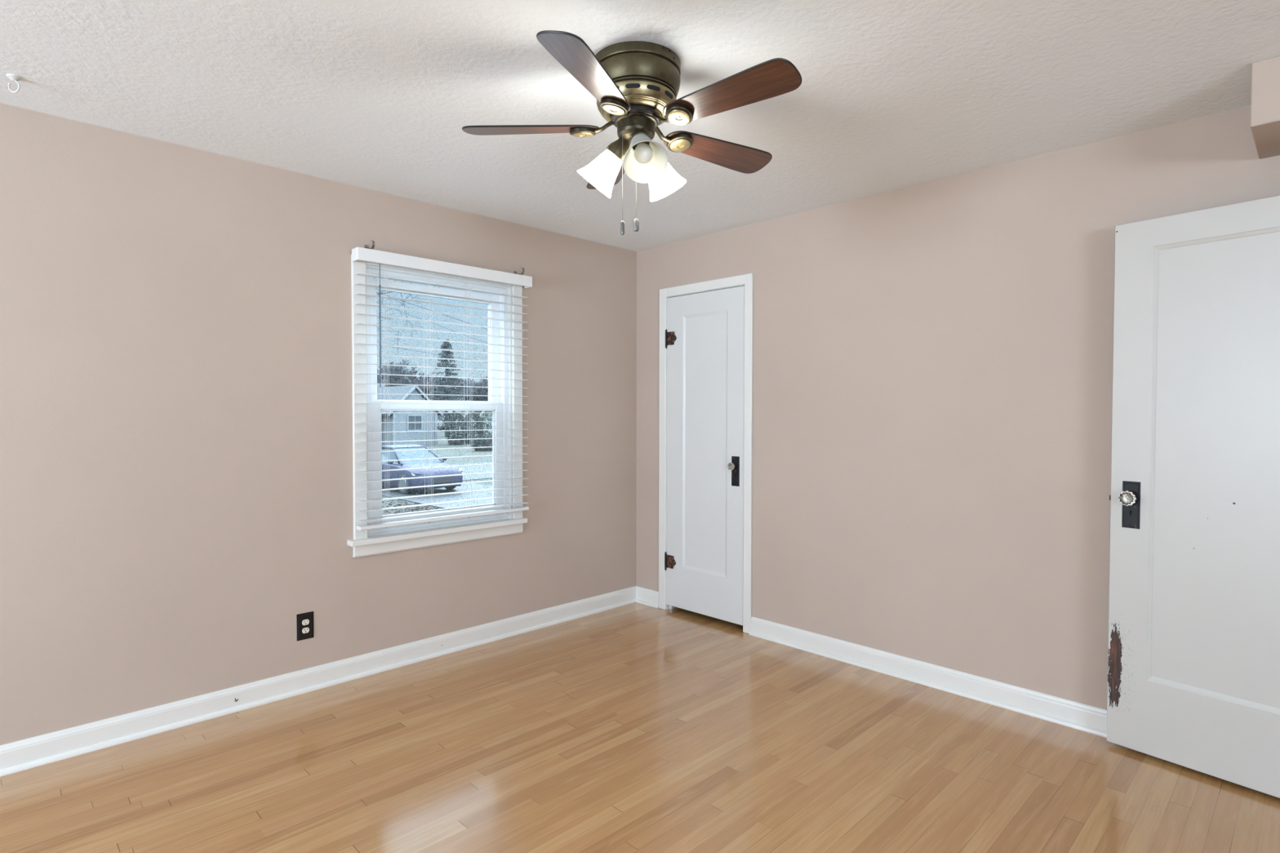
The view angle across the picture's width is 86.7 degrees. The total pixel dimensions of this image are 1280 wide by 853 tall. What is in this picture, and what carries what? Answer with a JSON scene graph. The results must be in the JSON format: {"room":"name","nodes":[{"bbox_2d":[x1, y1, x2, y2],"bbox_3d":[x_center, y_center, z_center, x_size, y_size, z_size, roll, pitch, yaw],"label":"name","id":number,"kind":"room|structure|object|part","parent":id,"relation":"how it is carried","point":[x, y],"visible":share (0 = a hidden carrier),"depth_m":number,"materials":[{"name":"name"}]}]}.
{"room":"empty bedroom","nodes":[
{"label":"empty bedroom","id":0,"kind":"room"},
{"bbox_2d":[0,102,636,745],"bbox_3d":[-2.708,0.056,2.187,7.680,2.440,0.140,-1,2,-45],"label":"wall","id":1,"kind":"structure","parent":0,"point":[176,411],"depth_m":2.95,"materials":[{"name":"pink paint"}]},
{"bbox_2d":[296,611,314,640],"bbox_3d":[-1.585,0.947,3.212,0.077,0.126,0.008,-1,2,-45],"label":"wall outlet","id":2,"kind":"object","parent":1,"relation":"attached to","point":[304,621],"visible":1,"depth_m":3.21,"materials":[{"name":"black plastic"}]},
{"bbox_2d":[302,627,309,633],"bbox_3d":[-1.583,0.966,3.211,0.032,0.026,0.002,-1,2,-45],"label":"receptacle","id":3,"kind":"object","parent":2,"relation":"attached to","point":[304,630],"depth_m":3.21,"materials":[{"name":"white plastic"}]},
{"bbox_2d":[302,619,309,625],"bbox_3d":[-1.583,0.927,3.210,0.032,0.026,0.002,-1,2,-45],"label":"receptacle","id":4,"kind":"object","parent":2,"relation":"attached to","point":[304,622],"depth_m":3.21,"materials":[{"name":"white plastic"}]},
{"bbox_2d":[0,586,635,777],"bbox_3d":[-2.650,1.225,2.152,7.400,0.104,0.030,-1,2,-45],"label":"baseboard","id":5,"kind":"structure","parent":1,"relation":"attached to","point":[15,757],"depth_m":3.10,"materials":[{"name":"white paint"}]},
{"bbox_2d":[364,240,374,248],"bbox_3d":[-1.338,-0.887,3.360,0.022,0.058,0.084,-1,2,-45],"label":"curtain rod bracket","id":6,"kind":"object","parent":1,"relation":"attached to","point":[373,242],"visible":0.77,"depth_m":3.34,"materials":[{"name":"metal"}]},
{"bbox_2d":[346,254,527,557],"bbox_3d":[-1.097,-0.107,3.719,1.038,1.498,0.178,-1,2,-45],"label":"window","id":7,"kind":"structure","parent":1,"relation":"in","point":[393,539],"depth_m":3.67,"materials":[{"name":"white paint"}]},
{"bbox_3d":[-1.128,-0.429,3.751,0.686,0.582,0.001,-1,2,-45],"label":"pane","id":8,"kind":"part","parent":7,"relation":"part of","materials":[{"name":"clear glass"}]},
{"bbox_3d":[-1.121,-0.430,3.752,0.786,0.672,0.030,-1,2,-45],"label":"sash","id":9,"kind":"part","parent":7,"relation":"part of","materials":[{"name":"white plastic"}]},
{"bbox_3d":[-1.111,-0.131,3.748,0.846,1.346,0.087,-1,2,-45],"label":"frame","id":10,"kind":"part","parent":7,"relation":"part of","materials":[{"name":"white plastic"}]},
{"bbox_3d":[-1.100,0.186,3.743,0.686,0.556,0.001,-1,2,-45],"label":"pane","id":11,"kind":"part","parent":7,"relation":"part of","materials":[{"name":"clear glass"}]},
{"bbox_3d":[-1.097,0.192,3.740,0.786,0.664,0.030,-1,2,-45],"label":"sash","id":12,"kind":"part","parent":7,"relation":"part of","materials":[{"name":"white plastic"}]},
{"bbox_2d":[351,246,532,530],"bbox_3d":[-1.021,-0.182,3.666,1.025,1.386,0.079,-1,2,-45],"label":"window blind","id":13,"kind":"object","parent":7,"relation":"attached to","point":[362,254],"visible":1,"depth_m":3.60,"materials":[{"name":"white plastic"}]},
{"bbox_3d":[-1.286,-0.164,3.416,0.019,1.310,0.058,-1,2,-45],"label":"ladder cord","id":14,"kind":"part","parent":13,"relation":"part of","materials":[{"name":"white fabric"}]},
{"bbox_3d":[-1.118,-0.168,3.583,0.019,1.310,0.058,-1,2,-45],"label":"ladder cord","id":15,"kind":"part","parent":13,"relation":"part of","materials":[{"name":"white fabric"}]},
{"bbox_3d":[-1.030,0.494,3.685,0.994,0.019,0.052,-1,2,-45],"label":"rail","id":16,"kind":"part","parent":13,"relation":"part of","materials":[{"name":"white plastic"}]},
{"bbox_3d":[-0.949,-0.171,3.749,0.019,1.310,0.058,-1,2,-45],"label":"ladder cord","id":17,"kind":"part","parent":13,"relation":"part of","materials":[{"name":"white fabric"}]},
{"bbox_3d":[-0.772,-0.175,3.924,0.019,1.310,0.058,-1,2,-45],"label":"ladder cord","id":18,"kind":"part","parent":13,"relation":"part of","materials":[{"name":"white fabric"}]},
{"bbox_2d":[513,267,524,274],"bbox_3d":[-0.708,-0.900,3.981,0.022,0.058,0.084,-1,2,-45],"label":"curtain rod bracket","id":19,"kind":"object","parent":1,"relation":"attached to","point":[514,272],"visible":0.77,"depth_m":3.96,"materials":[{"name":"metal"}]},
{"bbox_2d":[0,602,1279,852],"bbox_3d":[0.634,1.384,-0.203,9.040,0.100,8.280,-1,2,-45],"label":"floor","id":20,"kind":"structure","parent":0,"point":[635,727],"depth_m":2.50,"materials":[{"name":"brown wood"}]},
{"bbox_2d":[0,0,1279,251],"bbox_3d":[0.638,-1.155,-0.259,9.040,0.100,8.280,-1,2,-45],"label":"ceiling","id":21,"kind":"structure","parent":0,"point":[380,95],"depth_m":2.29,"materials":[{"name":"white paint"}]},
{"bbox_2d":[6,73,21,93],"bbox_3d":[-2.083,-1.138,2.256,0.038,0.055,0.038,-1,2,-45],"label":"ceiling hook","id":22,"kind":"object","parent":21,"relation":"attached to","point":[13,77],"visible":1,"depth_m":2.25,"materials":[{"name":"grey metal"}]},
{"bbox_2d":[462,30,801,235],"bbox_3d":[0.019,-0.884,2.163,1.072,0.550,1.058,1,0,-45],"label":"ceiling fan","id":23,"kind":"object","parent":21,"relation":"hanging from","point":[635,85],"visible":1,"depth_m":2.06,"materials":[{"name":"brown wood"}]},
{"bbox_3d":[-0.351,-0.960,2.191,0.437,0.032,0.126,0,1,3],"label":"fan blade","id":24,"kind":"part","parent":23,"relation":"part of","materials":[{"name":"brown wood"}]},
{"bbox_3d":[-0.133,-0.961,1.857,0.125,0.036,0.437,0,0,21],"label":"fan blade","id":25,"kind":"part","parent":23,"relation":"part of","materials":[{"name":"brown wood"}]},
{"bbox_3d":[-0.137,-0.825,2.204,0.131,0.156,0.150,1,0,-45],"label":"lamp shade","id":26,"kind":"part","parent":23,"relation":"part of","materials":[{"name":"white glass"}]},
{"bbox_3d":[-0.100,-0.957,2.500,0.125,0.036,0.437,0,0,-15],"label":"fan blade","id":27,"kind":"part","parent":23,"relation":"part of","materials":[{"name":"brown wood"}]},
{"bbox_3d":[-0.055,-0.787,2.146,0.002,0.274,0.002,-1,2,-45],"label":"pull chain","id":28,"kind":"part","parent":23,"relation":"part of","materials":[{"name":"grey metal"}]},
{"bbox_3d":[-0.012,-0.800,2.229,0.002,0.234,0.002,-1,2,-45],"label":"pull chain","id":29,"kind":"part","parent":23,"relation":"part of","materials":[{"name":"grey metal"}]},
{"bbox_3d":[0.009,-0.836,2.065,0.058,0.070,0.062,1,0,-45],"label":"light bulb","id":30,"kind":"part","parent":23,"relation":"part of","materials":[{"name":"white glass"}]},
{"bbox_3d":[0.008,-0.825,2.046,0.135,0.156,0.149,1,0,-45],"label":"lamp shade","id":31,"kind":"part","parent":23,"relation":"part of","materials":[{"name":"white glass"}]},
{"bbox_3d":[0.077,-0.824,2.252,0.153,0.156,0.137,1,0,-45],"label":"lamp shade","id":32,"kind":"part","parent":23,"relation":"part of","materials":[{"name":"white glass"}]},
{"bbox_3d":[0.272,-0.956,2.358,0.437,0.036,0.125,0,0,-33],"label":"fan blade","id":33,"kind":"part","parent":23,"relation":"part of","materials":[{"name":"brown wood"}]},
{"bbox_3d":[0.251,-0.958,1.960,0.437,0.036,0.125,0,0,39],"label":"fan blade","id":34,"kind":"part","parent":23,"relation":"part of","materials":[{"name":"brown wood"}]},
{"bbox_2d":[635,105,1279,710],"bbox_3d":[1.296,0.033,3.498,0.140,2.440,3.620,-1,2,-45],"label":"wall","id":35,"kind":"structure","parent":0,"point":[932,361],"depth_m":3.22,"materials":[{"name":"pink paint"}]},
{"bbox_2d":[635,586,658,608],"bbox_3d":[0.044,1.173,4.669,0.030,0.104,0.233,-1,2,-45],"label":"baseboard","id":36,"kind":"structure","parent":35,"relation":"attached to","point":[644,596],"depth_m":4.66,"materials":[{"name":"white paint"}]},
{"bbox_2d":[664,285,744,625],"bbox_3d":[0.390,0.176,4.290,0.091,2.045,0.640,-1,2,-45],"label":"door","id":37,"kind":"structure","parent":35,"relation":"in","point":[704,337],"depth_m":4.29,"materials":[{"name":"white paint"}]},
{"bbox_3d":[0.548,0.240,4.084,0.025,0.050,0.050,-1,2,-45],"label":"knob","id":38,"kind":"part","parent":37,"relation":"part of","materials":[{"name":"clear glass"}]},
{"bbox_3d":[0.576,0.272,4.111,0.012,0.180,0.058,-1,2,-45],"label":"plate","id":39,"kind":"part","parent":37,"relation":"part of","materials":[{"name":"metal"}]},
{"bbox_2d":[658,273,753,634],"bbox_3d":[0.449,0.160,4.345,0.159,2.146,0.757,-1,2,-45],"label":"door frame","id":40,"kind":"structure","parent":35,"relation":"attached to","point":[746,280],"depth_m":4.09,"materials":[{"name":"white paint"}]},
{"bbox_2d":[749,616,1106,737],"bbox_3d":[1.583,1.210,3.111,0.030,0.104,2.627,-1,2,-45],"label":"baseboard","id":41,"kind":"structure","parent":35,"relation":"attached to","point":[1073,714],"depth_m":3.24,"materials":[{"name":"white paint"}]},
{"bbox_2d":[1249,55,1279,159],"bbox_3d":[2.232,-1.055,2.147,0.395,0.202,0.420,-1,2,-45],"label":"soffit","id":42,"kind":"structure","parent":0,"point":[1264,126],"depth_m":2.14,"materials":[{"name":"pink paint"}]},
{"bbox_3d":[4.035,0.102,0.582,0.340,2.440,4.380,-1,2,-45],"label":"wall","id":43,"kind":"structure","parent":0,"visible":0},
{"bbox_2d":[1106,195,1279,798],"bbox_3d":[2.096,0.240,2.361,0.092,2.042,0.808,-1,2,-38],"label":"door","id":44,"kind":"structure","parent":43,"relation":"in","point":[1193,652],"depth_m":2.47,"materials":[{"name":"white paint"}]},
{"bbox_3d":[1.868,0.275,2.600,0.025,0.060,0.060,-1,2,-38],"label":"knob","id":45,"kind":"part","parent":44,"relation":"part of","materials":[{"name":"clear glass"}]},
{"bbox_3d":[1.900,0.304,2.624,0.012,0.182,0.058,-1,2,-38],"label":"plate","id":46,"kind":"part","parent":44,"relation":"part of","materials":[{"name":"metal"}]},
{"label":"outside","id":47,"kind":"structure","parent":0,"visible":0},
{"bbox_2d":[382,422,492,515],"bbox_3d":[-24.521,1.140,72.289,180.000,0.300,129.500,-1,2,-45],"label":"ground","id":48,"kind":"structure","parent":47,"point":[436,446],"depth_m":40.64,"materials":[{"name":"white snow"}]},
{"bbox_2d":[373,277,435,350],"bbox_3d":[-5.699,-1.351,11.335,5.018,7.452,5.698,0,1,-4],"label":"street tree","id":49,"kind":"object","parent":48,"relation":"on","point":[373,277],"visible":0.02,"depth_m":12.04,"materials":[{"name":"grey plant"}]},
{"bbox_2d":[377,360,432,386],"bbox_3d":[-28.264,-3.309,74.274,7.591,8.525,8.996,1,1,23],"label":"bare tree","id":50,"kind":"object","parent":48,"relation":"on","point":[396,380],"visible":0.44,"depth_m":73.74,"materials":[{"name":"grey plant"}]},
{"bbox_2d":[377,384,443,444],"bbox_3d":[-22.828,-1.015,53.388,10.720,4.850,9.700,-1,2,-45],"label":"house","id":51,"kind":"structure","parent":48,"relation":"on","point":[414,389],"depth_m":52.33,"materials":[{"name":"grey"}]},
{"bbox_3d":[-17.355,-0.281,52.257,1.050,1.050,0.001,-1,2,-45],"label":"pane","id":52,"kind":"part","parent":51,"relation":"part of","materials":[{"name":"grey glass"}]},
{"bbox_2d":[382,498,438,515],"bbox_3d":[-6.599,2.202,16.995,3.520,0.060,9.825,-1,2,-45],"label":"fallen leaves","id":53,"kind":"object","parent":48,"relation":"on","point":[406,502],"visible":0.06,"depth_m":18.05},
{"bbox_2d":[404,375,448,400],"bbox_3d":[-28.587,-3.057,86.838,7.953,7.488,7.653,-1,2,-45],"label":"bare tree","id":54,"kind":"object","parent":48,"relation":"on","point":[424,390],"visible":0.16,"depth_m":86.54,"materials":[{"name":"grey plant"}]},
{"bbox_2d":[376,291,488,362],"bbox_3d":[-6.169,-4.472,37.919,50.304,12.500,0.320,-1,2,-45],"label":"power lines","id":55,"kind":"object","parent":48,"relation":"on","point":[376,291],"visible":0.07,"depth_m":34.04,"materials":[{"name":"black metal"}]},
{"bbox_2d":[420,374,453,400],"bbox_3d":[-31.440,-3.689,98.797,8.020,8.165,7.248,-1,2,-45],"label":"bare tree","id":56,"kind":"object","parent":48,"relation":"on","point":[425,377],"visible":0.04,"depth_m":99.33,"materials":[{"name":"grey plant"}]},
{"bbox_2d":[427,339,471,436],"bbox_3d":[-20.182,-3.948,69.434,5.778,10.013,5.310,-1,2,-45],"label":"conifer tree","id":57,"kind":"object","parent":48,"relation":"on","point":[445,353],"visible":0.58,"depth_m":69.27,"materials":[{"name":"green plant"}]},
{"bbox_2d":[444,413,466,444],"bbox_3d":[-14.422,0.174,53.229,1.743,2.773,2.070,-1,2,-45],"label":"shrub","id":58,"kind":"object","parent":48,"relation":"on","point":[454,415],"visible":0.73,"depth_m":52.88,"materials":[{"name":"green plant"}]},
{"bbox_2d":[443,377,472,426],"bbox_3d":[-31.409,-4.124,112.920,6.842,8.413,7.680,-1,2,-45],"label":"bare tree","id":59,"kind":"object","parent":48,"relation":"on","point":[456,382],"visible":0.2,"depth_m":112.08,"materials":[{"name":"grey plant"}]},
{"bbox_2d":[457,376,488,428],"bbox_3d":[-20.787,-3.000,89.211,6.240,7.291,6.304,-1,2,-45],"label":"bare tree","id":60,"kind":"object","parent":48,"relation":"on","point":[470,382],"visible":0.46,"depth_m":87.86,"materials":[{"name":"grey plant"}]},
{"bbox_2d":[462,411,485,443],"bbox_3d":[-13.651,0.141,55.270,1.896,2.752,2.302,-1,2,-45],"label":"shrub","id":61,"kind":"object","parent":48,"relation":"on","point":[473,415],"visible":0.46,"depth_m":54.94,"materials":[{"name":"green plant"}]},
{"bbox_3d":[-13.718,0.511,55.328,0.662,1.769,0.796,-1,2,-45],"label":"stem","id":62,"kind":"part","parent":61,"relation":"part of","materials":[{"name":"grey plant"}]},
{"bbox_2d":[470,434,492,451],"bbox_3d":[-10.131,1.125,45.352,2.609,1.230,1.861,-1,2,-45],"label":"shrub","id":63,"kind":"object","parent":48,"relation":"on","point":[475,442],"visible":0.48,"depth_m":44.72,"materials":[{"name":"green plant"}]},
{"bbox_2d":[475,410,492,441],"bbox_3d":[-12.645,-0.016,57.638,2.712,2.960,2.650,-1,2,-45],"label":"shrub","id":64,"kind":"object","parent":48,"relation":"on","point":[486,414],"visible":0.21,"depth_m":57.06,"materials":[{"name":"green plant"}]},
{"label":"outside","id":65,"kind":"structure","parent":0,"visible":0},
{"bbox_2d":[382,481,492,508],"bbox_3d":[-3.191,2.191,18.880,3.900,0.030,14.500,-1,2,-45],"label":"driveway","id":66,"kind":"structure","parent":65,"point":[468,496],"depth_m":20.82,"materials":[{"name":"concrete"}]},
{"bbox_2d":[382,444,462,493],"bbox_3d":[-7.868,1.357,22.789,4.422,1.460,2.180,1,2,40],"label":"parked car","id":67,"kind":"object","parent":66,"relation":"on","point":[422,455],"visible":0.51,"depth_m":21.73,"materials":[{"name":"blue metal"}]},
{"bbox_2d":[431,476,454,484],"bbox_3d":[-6.199,1.696,21.377,0.035,0.160,0.840,1,2,40],"label":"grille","id":68,"kind":"object","parent":67,"relation":"attached to","point":[447,479],"depth_m":21.39,"materials":[{"name":"silver metal"}]},
{"bbox_2d":[426,484,460,488],"bbox_3d":[-6.193,1.868,21.375,0.022,0.055,1.240,1,2,40],"label":"bumper cover","id":69,"kind":"object","parent":67,"relation":"attached to","point":[440,486],"depth_m":21.29,"materials":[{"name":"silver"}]},
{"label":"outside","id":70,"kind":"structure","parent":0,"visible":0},
{"bbox_2d":[382,462,492,486],"bbox_3d":[5.091,1.690,42.298,180.000,0.020,7.200,-1,2,-45],"label":"street","id":71,"kind":"structure","parent":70,"point":[480,467],"depth_m":29.81,"materials":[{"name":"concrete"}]}
]}

